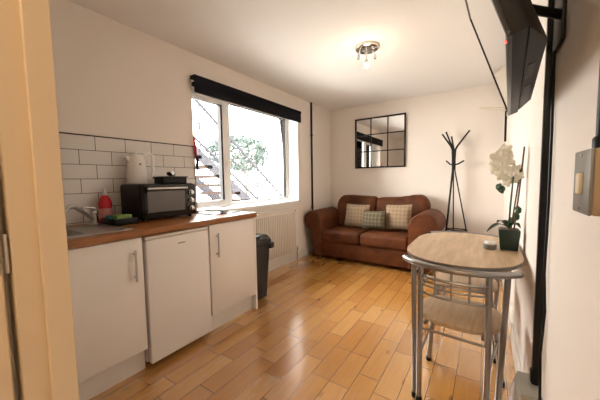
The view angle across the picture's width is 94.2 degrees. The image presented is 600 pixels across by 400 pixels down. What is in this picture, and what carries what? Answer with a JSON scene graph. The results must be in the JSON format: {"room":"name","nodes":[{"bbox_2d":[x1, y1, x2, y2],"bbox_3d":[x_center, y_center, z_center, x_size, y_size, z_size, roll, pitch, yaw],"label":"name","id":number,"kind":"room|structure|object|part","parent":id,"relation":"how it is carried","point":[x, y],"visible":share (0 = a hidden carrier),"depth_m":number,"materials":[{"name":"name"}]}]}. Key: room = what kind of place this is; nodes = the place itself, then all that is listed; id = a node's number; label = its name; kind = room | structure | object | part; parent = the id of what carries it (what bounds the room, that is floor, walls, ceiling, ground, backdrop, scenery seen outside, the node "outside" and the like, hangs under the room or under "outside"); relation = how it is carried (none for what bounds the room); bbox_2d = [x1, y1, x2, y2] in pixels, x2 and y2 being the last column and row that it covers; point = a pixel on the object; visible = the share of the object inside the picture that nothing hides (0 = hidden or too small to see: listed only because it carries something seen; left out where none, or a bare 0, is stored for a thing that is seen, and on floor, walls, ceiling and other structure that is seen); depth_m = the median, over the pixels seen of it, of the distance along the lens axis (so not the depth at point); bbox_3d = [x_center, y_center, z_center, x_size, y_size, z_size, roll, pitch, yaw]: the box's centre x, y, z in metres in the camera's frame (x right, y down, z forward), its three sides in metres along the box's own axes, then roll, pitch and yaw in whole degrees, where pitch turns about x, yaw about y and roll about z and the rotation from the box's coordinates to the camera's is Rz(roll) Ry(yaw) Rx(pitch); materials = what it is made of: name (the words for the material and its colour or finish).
{"room":"studio apartment","nodes":[
{"label":"studio apartment","id":0,"kind":"room"},
{"bbox_2d":[0,184,19,399],"bbox_3d":[-0.830,-0.053,0.715,2.557,2.420,0.064,2,5,34],"label":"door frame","id":1,"kind":"structure","parent":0,"point":[2,228],"depth_m":0.46,"materials":[{"name":"paint"}]},
{"bbox_2d":[0,234,14,399],"bbox_3d":[-0.661,0.179,0.109,0.089,2.022,0.781,2,5,34],"label":"door","id":2,"kind":"structure","parent":1,"relation":"in","point":[6,376],"depth_m":0.43,"materials":[{"name":"paint"}]},
{"bbox_2d":[0,0,78,399],"bbox_3d":[-0.143,0.118,0.278,0.920,2.120,0.080,2,5,34],"label":"trim","id":3,"kind":"structure","parent":1,"relation":"attached to","point":[31,181],"depth_m":0.44,"materials":[{"name":"paint"}]},
{"bbox_2d":[49,0,330,250],"bbox_3d":[-0.767,-0.243,3.374,0.300,2.420,4.567,2,5,34],"label":"wall","id":4,"kind":"structure","parent":0,"point":[115,79],"depth_m":2.28,"materials":[{"name":"paint"}]},
{"bbox_2d":[59,133,196,225],"bbox_3d":[-1.446,-0.151,2.084,0.008,0.622,1.533,2,5,34],"label":"backsplash","id":5,"kind":"structure","parent":4,"relation":"attached to","point":[90,165],"depth_m":2.06,"materials":[{"name":"tile"}]},
{"bbox_2d":[59,132,196,200],"bbox_3d":[-1.444,-0.155,2.084,0.011,0.629,1.537,2,5,34],"label":"trim","id":6,"kind":"structure","parent":4,"relation":"attached to","point":[59,132],"depth_m":2.23,"materials":[{"name":"black metal"}]},
{"bbox_2d":[193,137,198,171],"bbox_3d":[-0.999,-0.436,2.691,0.045,0.332,0.030,-4,5,-33],"label":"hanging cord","id":7,"kind":"object","parent":4,"relation":"hanging from","point":[194,141],"visible":1,"depth_m":2.68,"materials":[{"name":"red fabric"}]},
{"bbox_2d":[191,88,301,210],"bbox_3d":[-0.608,-0.564,3.528,0.283,1.307,1.842,2,5,34],"label":"window","id":8,"kind":"structure","parent":4,"relation":"in","point":[288,129],"depth_m":3.45,"materials":[{"name":"plastic"}]},
{"bbox_3d":[-1.028,-0.539,3.086,0.065,1.190,0.539,2,5,34],"label":"sash","id":9,"kind":"part","parent":8,"relation":"part of","materials":[{"name":"plastic"}]},
{"bbox_2d":[190,74,302,169],"bbox_3d":[-0.485,-0.810,3.433,0.071,0.867,1.880,2,5,34],"label":"roller blind","id":10,"kind":"object","parent":8,"relation":"attached to","point":[204,86],"visible":1,"depth_m":3.11,"materials":[{"name":"fabric"}]},
{"bbox_3d":[-0.585,0.075,3.565,0.253,0.026,1.842,2,5,34],"label":"sill","id":11,"kind":"part","parent":8,"relation":"part of","materials":[{"name":"paint"}]},
{"bbox_3d":[-0.552,-0.600,3.823,0.006,1.190,1.125,2,5,34],"label":"fixed pane","id":12,"kind":"part","parent":8,"relation":"part of","materials":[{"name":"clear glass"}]},
{"bbox_2d":[255,208,297,262],"bbox_3d":[-0.420,0.555,3.565,0.104,0.790,1.337,2,5,34],"label":"radiator","id":13,"kind":"object","parent":4,"relation":"attached to","point":[280,226],"visible":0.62,"depth_m":3.71,"materials":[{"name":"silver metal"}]},
{"bbox_2d":[268,246,312,271],"bbox_3d":[-0.150,0.851,4.062,0.018,0.120,2.650,2,5,34],"label":"baseboard","id":14,"kind":"structure","parent":4,"relation":"attached to","point":[287,259],"depth_m":4.04,"materials":[{"name":"paint"}]},
{"bbox_2d":[310,102,313,252],"bbox_3d":[0.197,-0.340,4.510,0.036,2.420,0.040,2,5,34],"label":"pipe","id":15,"kind":"object","parent":4,"relation":"attached to","point":[311,134],"visible":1,"depth_m":4.47,"materials":[{"name":"black metal"}]},
{"bbox_2d":[68,0,494,110],"bbox_3d":[-0.259,-1.393,1.670,2.977,0.100,6.670,2,5,34],"label":"ceiling","id":16,"kind":"structure","parent":0,"point":[305,50],"depth_m":2.46,"materials":[{"name":"paint"}]},
{"bbox_2d":[355,41,378,67],"bbox_3d":[0.624,-1.321,2.592,0.216,0.204,0.216,2,5,34],"label":"ceiling spotlight","id":17,"kind":"object","parent":16,"relation":"attached to","point":[366,47],"visible":1,"depth_m":2.56,"materials":[{"name":"silver metal"}]},
{"bbox_3d":[0.623,-1.406,2.586,0.216,0.034,0.216,2,5,34],"label":"ceiling plate","id":18,"kind":"part","parent":17,"relation":"part of","materials":[{"name":"silver metal"}]},
{"bbox_2d":[89,253,514,399],"bbox_3d":[-0.197,1.121,1.835,2.927,0.100,6.670,2,5,34],"label":"floor","id":19,"kind":"structure","parent":0,"point":[325,327],"depth_m":1.95,"materials":[{"name":"brown wood"}]},
{"bbox_2d":[68,237,147,399],"bbox_3d":[-1.377,0.668,1.636,0.639,0.868,0.639,2,5,34],"label":"base cabinet","id":20,"kind":"object","parent":19,"relation":"on","point":[107,279],"visible":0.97,"depth_m":1.57,"materials":[{"name":"laminate"}]},
{"bbox_3d":[-0.984,0.393,1.667,0.034,0.190,0.013,2,5,34],"label":"handle","id":21,"kind":"part","parent":20,"relation":"part of","materials":[{"name":"metal"}]},
{"bbox_2d":[66,211,256,248],"bbox_3d":[-1.127,0.182,2.003,0.628,0.042,1.701,2,5,34],"label":"countertop","id":22,"kind":"structure","parent":20,"relation":"on","point":[167,224],"depth_m":1.87,"materials":[{"name":"brown wood"}]},
{"bbox_2d":[65,205,99,224],"bbox_3d":[-1.400,0.099,1.794,0.052,0.152,0.234,0,4,9],"label":"mixer tap","id":23,"kind":"object","parent":22,"relation":"on","point":[93,217],"visible":0.95,"depth_m":1.84,"materials":[{"name":"silver metal"}]},
{"bbox_3d":[-1.403,0.090,1.783,0.026,0.132,0.212,0,4,9],"label":"spout","id":24,"kind":"part","parent":23,"relation":"part of","materials":[{"name":"metal"}]},
{"bbox_2d":[91,210,99,224],"bbox_3d":[-1.385,0.118,1.885,0.052,0.100,0.052,2,5,34],"label":"tap","id":25,"kind":"object","parent":23,"relation":"on","point":[94,214],"depth_m":1.87,"materials":[{"name":"silver metal"}]},
{"bbox_2d":[66,223,132,238],"bbox_3d":[-1.380,0.210,1.582,0.440,0.046,0.620,2,5,34],"label":"sink","id":26,"kind":"object","parent":22,"relation":"in","point":[86,230],"visible":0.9,"depth_m":1.69,"materials":[{"name":"metal"}]},
{"bbox_3d":[-1.426,0.219,1.505,0.314,0.041,0.364,2,5,34],"label":"bowl","id":27,"kind":"part","parent":26,"relation":"part of","materials":[{"name":"metal"}]},
{"bbox_2d":[98,189,112,222],"bbox_3d":[-1.405,0.042,2.014,0.091,0.245,0.091,2,5,34],"label":"dish soap bottle","id":28,"kind":"object","parent":22,"relation":"on","point":[105,203],"visible":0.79,"depth_m":1.98,"materials":[{"name":"red plastic"}]},
{"bbox_2d":[101,216,137,225],"bbox_3d":[-1.263,0.144,1.957,0.205,0.045,0.150,2,5,34],"label":"tray","id":29,"kind":"object","parent":22,"relation":"on","point":[134,220],"visible":0.79,"depth_m":1.90,"materials":[{"name":"black plastic"}]},
{"bbox_2d":[105,215,113,218],"bbox_3d":[-1.315,0.134,1.937,0.070,0.055,0.040,2,5,34],"label":"sponge","id":30,"kind":"object","parent":29,"relation":"in","point":[106,216],"visible":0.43,"depth_m":1.92,"materials":[{"name":"teal"}]},
{"bbox_2d":[113,214,131,218],"bbox_3d":[-1.243,0.117,1.953,0.070,0.029,0.100,2,5,34],"label":"sponge","id":31,"kind":"object","parent":29,"relation":"in","point":[120,216],"visible":0.84,"depth_m":1.93,"materials":[{"name":"green"}]},
{"bbox_2d":[120,183,195,221],"bbox_3d":[-1.107,0.007,2.227,0.358,0.275,0.450,2,5,34],"label":"oven","id":32,"kind":"object","parent":22,"relation":"on","point":[145,202],"visible":0.93,"depth_m":2.08,"materials":[{"name":"black metal"}]},
{"bbox_2d":[123,152,153,183],"bbox_3d":[-1.262,-0.251,2.173,0.144,0.251,0.200,2,5,34],"label":"kettle","id":33,"kind":"object","parent":32,"relation":"on","point":[136,172],"visible":0.98,"depth_m":2.12,"materials":[{"name":"white plastic"}]},
{"bbox_3d":[-1.270,-0.352,2.156,0.104,0.036,0.104,2,5,34],"label":"lid","id":34,"kind":"part","parent":33,"relation":"part of","materials":[{"name":"white plastic"}]},
{"bbox_3d":[-1.191,-0.271,2.204,0.076,0.217,0.029,-3,5,-30],"label":"handle","id":35,"kind":"part","parent":33,"relation":"part of","materials":[{"name":"white plastic"}]},
{"bbox_3d":[-0.998,0.004,2.158,0.015,0.250,0.434,2,5,34],"label":"panel","id":36,"kind":"part","parent":32,"relation":"part of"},
{"bbox_2d":[153,176,187,183],"bbox_3d":[-1.047,-0.162,2.261,0.154,0.056,0.209,2,5,34],"label":"baking tray","id":37,"kind":"object","parent":32,"relation":"on","point":[159,179],"visible":0.89,"depth_m":2.20,"materials":[{"name":"black metal"}]},
{"bbox_2d":[166,171,175,175],"bbox_3d":[-1.046,-0.213,2.257,0.055,0.042,0.075,2,5,34],"label":"foil","id":38,"kind":"object","parent":37,"relation":"on","point":[169,173],"visible":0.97,"depth_m":2.24,"materials":[{"name":"silver metal"}]},
{"bbox_2d":[195,209,239,214],"bbox_3d":[-0.802,0.110,2.586,0.400,0.009,0.290,2,5,34],"label":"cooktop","id":39,"kind":"object","parent":22,"relation":"in","point":[209,211],"visible":0.98,"depth_m":2.55,"materials":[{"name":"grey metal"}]},
{"bbox_2d":[141,226,211,363],"bbox_3d":[-1.064,0.635,2.110,0.596,0.858,0.472,2,5,34],"label":"fridge","id":40,"kind":"object","parent":19,"relation":"on","point":[176,269],"visible":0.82,"depth_m":1.90,"materials":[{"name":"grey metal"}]},
{"bbox_2d":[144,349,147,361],"bbox_3d":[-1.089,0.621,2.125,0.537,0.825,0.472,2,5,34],"label":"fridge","id":41,"kind":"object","parent":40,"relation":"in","point":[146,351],"depth_m":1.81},
{"bbox_3d":[-0.848,0.224,1.931,0.052,0.020,0.468,2,5,34],"label":"rail","id":42,"kind":"part","parent":40,"relation":"part of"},
{"bbox_2d":[206,217,257,330],"bbox_3d":[-0.780,0.595,2.526,0.639,0.868,0.512,2,5,34],"label":"base cabinet","id":43,"kind":"object","parent":19,"relation":"on","point":[232,244],"visible":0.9,"depth_m":2.34,"materials":[{"name":"laminate"}]},
{"bbox_3d":[-0.641,0.351,2.178,0.034,0.190,0.013,2,5,34],"label":"handle","id":44,"kind":"part","parent":43,"relation":"part of","materials":[{"name":"metal"}]},
{"bbox_3d":[-0.654,0.578,2.738,0.596,0.868,0.018,2,5,34],"label":"panel","id":45,"kind":"part","parent":43,"relation":"part of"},
{"bbox_2d":[256,233,273,299],"bbox_3d":[-0.512,0.677,2.888,0.378,0.645,0.325,2,5,34],"label":"bin","id":46,"kind":"object","parent":19,"relation":"on","point":[263,241],"visible":0.41,"depth_m":2.81,"materials":[{"name":"plastic"}]},
{"bbox_3d":[-0.528,0.379,2.860,0.347,0.045,0.287,2,5,34],"label":"lid","id":47,"kind":"part","parent":46,"relation":"part of","materials":[{"name":"black plastic"}]},
{"bbox_2d":[304,194,445,271],"bbox_3d":[1.098,0.404,4.184,1.900,0.954,0.900,2,5,34],"label":"sofa","id":48,"kind":"object","parent":19,"relation":"on","point":[330,237],"visible":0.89,"depth_m":3.98,"materials":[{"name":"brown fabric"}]},
{"bbox_3d":[0.381,0.476,4.555,0.300,0.680,0.692,2,5,34],"label":"armrest","id":49,"kind":"part","parent":48,"relation":"part of","materials":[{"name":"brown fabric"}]},
{"bbox_2d":[322,225,372,244],"bbox_3d":[0.745,0.519,4.292,0.591,0.171,0.670,2,5,34],"label":"seat cushion","id":50,"kind":"object","parent":48,"relation":"on","point":[331,234],"depth_m":4.07,"materials":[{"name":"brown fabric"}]},
{"bbox_2d":[344,203,369,228],"bbox_3d":[0.878,0.240,4.306,0.401,0.363,0.163,2,5,34],"label":"cushion","id":51,"kind":"object","parent":48,"relation":"on","point":[354,213],"visible":0.83,"depth_m":4.26,"materials":[{"name":"beige fabric"}]},
{"bbox_2d":[337,195,377,224],"bbox_3d":[0.944,0.177,4.617,0.672,0.510,0.276,2,5,34],"label":"cushion","id":52,"kind":"object","parent":48,"relation":"on","point":[372,201],"depth_m":4.59,"materials":[{"name":"brown fabric"}]},
{"bbox_2d":[362,211,385,228],"bbox_3d":[1.075,0.285,4.045,0.348,0.260,0.158,2,5,34],"label":"cushion","id":53,"kind":"object","parent":48,"relation":"on","point":[371,219],"visible":1,"depth_m":3.98,"materials":[{"name":"fabric"}]},
{"bbox_2d":[360,228,407,250],"bbox_3d":[1.262,0.535,3.946,0.636,0.171,0.670,2,5,34],"label":"seat cushion","id":54,"kind":"object","parent":48,"relation":"on","point":[371,238],"depth_m":3.72,"materials":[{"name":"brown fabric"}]},
{"bbox_2d":[385,204,411,229],"bbox_3d":[1.397,0.241,3.958,0.383,0.369,0.166,2,5,34],"label":"cushion","id":55,"kind":"object","parent":48,"relation":"on","point":[397,216],"visible":0.91,"depth_m":3.90,"materials":[{"name":"beige fabric"}]},
{"bbox_2d":[376,194,430,229],"bbox_3d":[1.542,0.184,4.217,0.770,0.534,0.277,2,5,34],"label":"cushion","id":56,"kind":"object","parent":48,"relation":"on","point":[420,203],"depth_m":4.09,"materials":[{"name":"brown fabric"}]},
{"bbox_3d":[1.688,0.500,3.681,0.355,0.715,0.692,2,5,34],"label":"armrest","id":57,"kind":"part","parent":48,"relation":"part of","materials":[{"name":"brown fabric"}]},
{"bbox_2d":[442,130,469,231],"bbox_3d":[2.178,-0.037,3.853,0.415,1.826,0.186,2,5,34],"label":"coat stand","id":58,"kind":"object","parent":19,"relation":"on","point":[451,145],"visible":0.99,"depth_m":3.84,"materials":[{"name":"black metal"}]},
{"bbox_3d":[2.043,-0.671,3.854,0.154,0.486,0.074,2,5,34],"label":"hook arm","id":59,"kind":"part","parent":58,"relation":"part of","materials":[{"name":"black metal"}]},
{"bbox_3d":[2.062,0.093,3.889,0.116,1.564,0.090,2,5,34],"label":"leg","id":60,"kind":"part","parent":58,"relation":"part of","materials":[{"name":"black metal"}]},
{"bbox_3d":[2.158,0.088,3.926,0.022,1.563,0.106,3,5,42],"label":"leg","id":61,"kind":"part","parent":58,"relation":"part of","materials":[{"name":"black metal"}]},
{"bbox_3d":[2.233,0.096,3.807,0.267,1.564,0.022,2,5,39],"label":"leg","id":62,"kind":"part","parent":58,"relation":"part of","materials":[{"name":"black metal"}]},
{"bbox_3d":[2.190,-0.681,3.785,0.194,0.512,0.028,2,5,34],"label":"hook arm","id":63,"kind":"part","parent":58,"relation":"part of","materials":[{"name":"black metal"}]},
{"bbox_2d":[402,254,523,399],"bbox_3d":[0.864,0.691,1.528,0.540,0.766,0.460,2,5,38],"label":"dining chair","id":64,"kind":"object","parent":19,"relation":"on","point":[468,316],"visible":0.95,"depth_m":1.42,"materials":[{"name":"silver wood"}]},
{"bbox_3d":[0.636,0.704,1.480,0.031,0.743,0.038,2,5,38],"label":"leg","id":65,"kind":"part","parent":64,"relation":"part of","materials":[{"name":"silver metal"}]},
{"bbox_3d":[0.841,0.835,1.781,0.037,0.437,0.124,0,4,10],"label":"leg","id":66,"kind":"part","parent":64,"relation":"part of","materials":[{"name":"silver metal"}]},
{"bbox_3d":[0.869,0.647,1.532,0.279,0.018,0.326,2,5,38],"label":"seat rail","id":67,"kind":"part","parent":64,"relation":"part of","materials":[{"name":"silver metal"}]},
{"bbox_3d":[0.738,0.442,1.356,0.300,0.010,0.049,2,5,38],"label":"rail","id":68,"kind":"part","parent":64,"relation":"part of","materials":[{"name":"silver metal"}]},
{"bbox_3d":[0.737,0.420,1.354,0.300,0.010,0.049,2,5,38],"label":"rail","id":69,"kind":"part","parent":64,"relation":"part of","materials":[{"name":"silver metal"}]},
{"bbox_3d":[0.738,0.484,1.359,0.302,0.013,0.052,2,5,38],"label":"rail","id":70,"kind":"part","parent":64,"relation":"part of","materials":[{"name":"silver metal"}]},
{"bbox_3d":[0.737,0.396,1.352,0.304,0.017,0.055,2,5,38],"label":"rail","id":71,"kind":"part","parent":64,"relation":"part of","materials":[{"name":"silver metal"}]},
{"bbox_3d":[0.882,0.624,1.548,0.396,0.020,0.390,2,5,38],"label":"seat","id":72,"kind":"part","parent":64,"relation":"part of","materials":[{"name":"brown wood"}]},
{"bbox_3d":[0.759,0.336,1.377,0.534,0.031,0.141,2,5,38],"label":"rail","id":73,"kind":"part","parent":64,"relation":"part of","materials":[{"name":"silver metal"}]},
{"bbox_3d":[0.869,0.714,1.296,0.031,0.743,0.038,2,5,38],"label":"leg","id":74,"kind":"part","parent":64,"relation":"part of","materials":[{"name":"silver metal"}]},
{"bbox_3d":[1.108,0.846,1.570,0.124,0.437,0.037,-3,4,-23],"label":"leg","id":75,"kind":"part","parent":64,"relation":"part of","materials":[{"name":"silver metal"}]},
{"bbox_2d":[427,231,498,363],"bbox_3d":[1.212,0.648,2.059,0.540,0.766,0.460,2,5,34],"label":"dining chair","id":76,"kind":"object","parent":19,"relation":"on","point":[445,276],"visible":0.15,"depth_m":2.01,"materials":[{"name":"silver metal"}]},
{"bbox_3d":[0.977,0.816,2.020,0.124,0.437,0.037,-3,5,-28],"label":"leg","id":77,"kind":"part","parent":76,"relation":"part of","materials":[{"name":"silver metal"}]},
{"bbox_3d":[1.295,0.271,2.165,0.534,0.031,0.141,2,5,34],"label":"rail","id":78,"kind":"part","parent":76,"relation":"part of","materials":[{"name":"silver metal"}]},
{"bbox_3d":[1.194,0.585,2.029,0.396,0.020,0.390,2,5,34],"label":"seat","id":79,"kind":"part","parent":76,"relation":"part of","materials":[{"name":"brown wood"}]},
{"bbox_3d":[1.260,0.824,1.832,0.037,0.437,0.124,-1,4,5],"label":"leg","id":80,"kind":"part","parent":76,"relation":"part of","materials":[{"name":"silver metal"}]},
{"bbox_2d":[407,232,523,399],"bbox_3d":[1.037,0.671,1.797,0.587,0.766,0.975,2,5,34],"label":"dining table","id":81,"kind":"object","parent":19,"relation":"on","point":[465,251],"visible":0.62,"depth_m":1.54,"materials":[{"name":"brown wood"}]},
{"bbox_3d":[0.639,0.706,1.561,0.026,0.744,0.131,0,4,16],"label":"leg","id":82,"kind":"part","parent":81,"relation":"part of","materials":[{"name":"silver metal"}]},
{"bbox_2d":[483,240,496,249],"bbox_3d":[1.139,0.269,1.672,0.068,0.052,0.068,2,5,34],"label":"jar","id":83,"kind":"object","parent":81,"relation":"on","point":[488,244],"visible":1,"depth_m":1.65,"materials":[{"name":"white ceramic"}]},
{"bbox_3d":[1.139,0.252,1.671,0.062,0.018,0.062,2,5,34],"label":"jar lid","id":84,"kind":"part","parent":83,"relation":"part of","materials":[{"name":"silver metal"}]},
{"bbox_3d":[1.436,0.659,2.036,0.026,0.744,0.131,0,4,16],"label":"leg","id":85,"kind":"part","parent":81,"relation":"part of","materials":[{"name":"silver metal"}]},
{"bbox_3d":[0.970,0.716,1.340,0.131,0.744,0.026,-4,5,-38],"label":"leg","id":86,"kind":"part","parent":81,"relation":"part of","materials":[{"name":"silver metal"}]},
{"bbox_2d":[487,144,524,250],"bbox_3d":[1.230,-0.021,1.677,0.173,0.626,0.192,2,5,34],"label":"potted orchid","id":87,"kind":"object","parent":81,"relation":"on","point":[509,237],"visible":1,"depth_m":1.63,"materials":[{"name":"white plant"}]},
{"bbox_3d":[1.197,-0.192,1.699,0.079,0.081,0.026,2,5,34],"label":"flower","id":88,"kind":"part","parent":87,"relation":"part of","materials":[{"name":"beige plant"}]},
{"bbox_3d":[1.157,-0.241,1.635,0.088,0.092,0.029,2,5,34],"label":"flower","id":89,"kind":"part","parent":87,"relation":"part of","materials":[{"name":"beige plant"}]},
{"bbox_3d":[1.212,-0.156,1.673,0.079,0.080,0.032,2,5,34],"label":"flower","id":90,"kind":"part","parent":87,"relation":"part of","materials":[{"name":"beige plant"}]},
{"bbox_3d":[1.183,-0.281,1.635,0.070,0.071,0.021,2,5,34],"label":"flower","id":91,"kind":"part","parent":87,"relation":"part of","materials":[{"name":"beige plant"}]},
{"bbox_3d":[1.236,-0.109,1.661,0.019,0.061,0.061,-5,6,-43],"label":"flower","id":92,"kind":"part","parent":87,"relation":"part of","materials":[{"name":"beige plant"}]},
{"bbox_3d":[1.205,-0.291,1.642,0.078,0.082,0.024,1,5,29],"label":"flower","id":93,"kind":"part","parent":87,"relation":"part of","materials":[{"name":"beige plant"}]},
{"bbox_3d":[1.204,-0.229,1.629,0.092,0.091,0.023,3,5,41],"label":"flower","id":94,"kind":"part","parent":87,"relation":"part of","materials":[{"name":"beige plant"}]},
{"bbox_3d":[1.245,0.233,1.664,0.102,0.121,0.109,2,5,34],"label":"pot","id":95,"kind":"part","parent":87,"relation":"part of","materials":[{"name":"black ceramic"}]},
{"bbox_3d":[1.230,-0.046,1.647,0.022,0.438,0.052,-4,5,-36],"label":"orchid stem","id":96,"kind":"part","parent":87,"relation":"part of","materials":[{"name":"green plant"}]},
{"bbox_3d":[1.214,-0.167,1.602,0.071,0.070,0.024,2,5,34],"label":"flower","id":97,"kind":"part","parent":87,"relation":"part of","materials":[{"name":"beige plant"}]},
{"bbox_3d":[1.245,-0.128,1.633,0.066,0.067,0.023,3,6,44],"label":"flower","id":98,"kind":"part","parent":87,"relation":"part of","materials":[{"name":"beige plant"}]},
{"bbox_3d":[1.244,-0.138,1.584,0.047,0.051,0.024,0,4,17],"label":"flower","id":99,"kind":"part","parent":87,"relation":"part of","materials":[{"name":"beige plant"}]},
{"bbox_2d":[509,377,514,399],"bbox_3d":[0.976,0.936,1.257,0.060,0.316,0.111,2,5,34],"label":"plastic bag","id":100,"kind":"object","parent":19,"relation":"on","point":[512,387],"visible":0.35,"depth_m":1.24,"materials":[{"name":"white plastic"}]},
{"bbox_2d":[330,83,505,235],"bbox_3d":[1.656,-0.357,4.423,2.557,2.420,0.120,2,5,34],"label":"wall","id":101,"kind":"structure","parent":0,"point":[427,172],"depth_m":4.07,"materials":[{"name":"paint"}]},
{"bbox_2d":[355,112,405,168],"bbox_3d":[1.286,-0.938,4.532,0.827,0.825,0.029,2,5,34],"label":"wall mirror","id":102,"kind":"object","parent":101,"relation":"attached to","point":[380,141],"visible":1,"depth_m":4.52,"materials":[{"name":"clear mirror"}]},
{"bbox_2d":[503,0,599,399],"bbox_3d":[0.949,-0.099,0.966,0.120,2.420,6.670,2,5,34],"label":"wall","id":103,"kind":"structure","parent":0,"point":[571,341],"depth_m":0.81,"materials":[{"name":"paint"}]},
{"bbox_2d":[479,107,507,115],"bbox_3d":[2.370,-1.086,3.408,0.300,0.136,0.059,0,4,19],"label":"shelf","id":104,"kind":"object","parent":103,"relation":"attached to","point":[480,107],"visible":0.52,"depth_m":3.42,"materials":[{"name":"white plastic"}]},
{"bbox_2d":[504,109,506,141],"bbox_3d":[2.587,-1.129,3.501,0.023,0.780,0.030,2,5,34],"label":"conduit","id":105,"kind":"object","parent":103,"relation":"attached to","point":[505,124],"visible":0.39,"depth_m":3.50,"materials":[{"name":"black metal"}]},
{"bbox_2d":[465,0,547,115],"bbox_3d":[0.591,-0.556,0.854,0.217,0.456,0.831,2,5,37],"label":"television","id":106,"kind":"object","parent":103,"relation":"attached to","point":[511,36],"visible":1,"depth_m":0.66,"materials":[{"name":"black plastic"}]},
{"bbox_2d":[466,0,506,107],"bbox_3d":[0.569,-0.552,0.871,0.148,0.423,0.807,2,5,37],"label":"cable","id":107,"kind":"object","parent":106,"relation":"on","point":[488,18],"depth_m":0.79,"materials":[{"name":"black plastic"}]},
{"bbox_2d":[523,83,530,95],"bbox_3d":[0.711,-0.345,0.876,0.015,0.006,0.120,2,5,37],"label":"vent","id":108,"kind":"object","parent":106,"relation":"attached to","point":[527,87],"depth_m":0.87,"materials":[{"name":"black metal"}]},
{"bbox_2d":[525,61,535,78],"bbox_3d":[0.591,-0.332,0.716,0.015,0.006,0.120,2,5,37],"label":"vent","id":109,"kind":"object","parent":106,"relation":"attached to","point":[530,68],"depth_m":0.71,"materials":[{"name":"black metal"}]},
{"bbox_2d":[502,279,521,372],"bbox_3d":[1.480,0.976,1.934,0.016,0.120,4.383,2,5,34],"label":"baseboard","id":110,"kind":"structure","parent":103,"relation":"attached to","point":[517,365],"depth_m":1.86,"materials":[{"name":"paint"}]},
{"bbox_2d":[514,371,541,399],"bbox_3d":[0.895,0.812,1.099,0.070,0.185,0.155,2,5,34],"label":"box","id":111,"kind":"object","parent":103,"relation":"attached to","point":[524,390],"visible":0.88,"depth_m":1.08,"materials":[{"name":"grey cardboard"}]},
{"bbox_2d":[529,0,554,385],"bbox_3d":[0.905,-0.051,1.037,0.029,1.545,0.032,2,5,34],"label":"cable trunking","id":112,"kind":"object","parent":103,"relation":"attached to","point":[538,300],"visible":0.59,"depth_m":1.03,"materials":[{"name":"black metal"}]},
{"bbox_2d":[538,51,555,399],"bbox_3d":[0.866,0.299,0.989,0.015,1.614,0.069,2,5,34],"label":"cable","id":113,"kind":"object","parent":103,"relation":"attached to","point":[553,52],"visible":1,"depth_m":0.98,"materials":[{"name":"black plastic"}]},
{"bbox_2d":[533,0,566,52],"bbox_3d":[0.760,-0.670,0.863,0.316,0.340,0.076,-3,5,-26],"label":"bracket","id":114,"kind":"object","parent":103,"relation":"attached to","point":[558,13],"visible":0.67,"depth_m":0.86,"materials":[{"name":"black metal"}]},
{"bbox_3d":[0.714,-0.579,0.850,0.216,0.028,0.029,-2,4,-14],"label":"bracket arm","id":115,"kind":"part","parent":114,"relation":"part of","materials":[{"name":"black metal"}]},
{"bbox_3d":[0.848,-0.675,0.906,0.012,0.340,0.135,2,5,34],"label":"wall plate","id":116,"kind":"part","parent":114,"relation":"part of","materials":[{"name":"black metal"}]},
{"bbox_2d":[572,148,599,215],"bbox_3d":[0.525,-0.032,0.492,0.055,0.113,0.100,2,5,34],"label":"wall switch","id":117,"kind":"object","parent":103,"relation":"attached to","point":[586,192],"visible":1,"depth_m":0.47,"materials":[{"name":"grey metal"}]},
{"bbox_2d":[592,64,599,147],"bbox_3d":[0.517,-0.675,0.443,0.028,1.184,0.027,2,5,34],"label":"conduit","id":118,"kind":"object","parent":103,"relation":"attached to","point":[596,140],"visible":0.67,"depth_m":0.48,"materials":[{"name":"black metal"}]},
{"label":"outside","id":119,"kind":"structure","parent":0,"visible":0},
{"bbox_2d":[197,191,282,209],"bbox_3d":[-8.558,0.450,16.636,27.323,0.100,42.000,2,5,34],"label":"ground","id":120,"kind":"structure","parent":119,"point":[281,192],"depth_m":25.61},
{"bbox_2d":[193,100,282,207],"bbox_3d":[-1.673,-0.620,5.886,1.010,4.667,4.820,2,5,34],"label":"staircase","id":121,"kind":"structure","parent":120,"relation":"on","point":[207,163],"depth_m":5.68,"materials":[{"name":"metal"}]},
{"bbox_3d":[-1.756,-1.239,4.877,0.033,0.900,0.033,-4,5,-34],"label":"post","id":122,"kind":"part","parent":121,"relation":"part of","materials":[{"name":"metal"}]},
{"bbox_3d":[-2.099,-1.165,6.078,0.060,3.594,4.734,2,5,34],"label":"handrail","id":123,"kind":"part","parent":121,"relation":"part of","materials":[{"name":"metal"}]},
{"bbox_3d":[-1.303,-0.761,5.578,0.024,3.568,4.714,2,5,34],"label":"rail","id":124,"kind":"part","parent":121,"relation":"part of","materials":[{"name":"metal"}]},
{"bbox_3d":[-0.933,-0.246,6.156,0.036,0.900,0.036,2,5,34],"label":"post","id":125,"kind":"part","parent":121,"relation":"part of","materials":[{"name":"metal"}]},
{"bbox_2d":[204,133,271,204],"bbox_3d":[-2.379,-0.972,11.160,2.094,3.329,3.075,2,5,34],"label":"tree","id":126,"kind":"object","parent":120,"relation":"on","point":[260,152],"visible":0.64,"depth_m":10.75,"materials":[{"name":"green plant"}]},
{"bbox_2d":[200,180,282,209],"bbox_3d":[-1.087,0.049,9.542,0.040,1.470,5.600,2,5,34],"label":"railing","id":127,"kind":"object","parent":120,"relation":"on","point":[233,180],"visible":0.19,"depth_m":9.00,"materials":[{"name":"metal"}]},
{"bbox_3d":[-1.098,-0.664,9.491,0.040,0.040,5.600,2,5,34],"label":"rail","id":128,"kind":"part","parent":127,"relation":"part of","materials":[{"name":"metal"}]}
]}

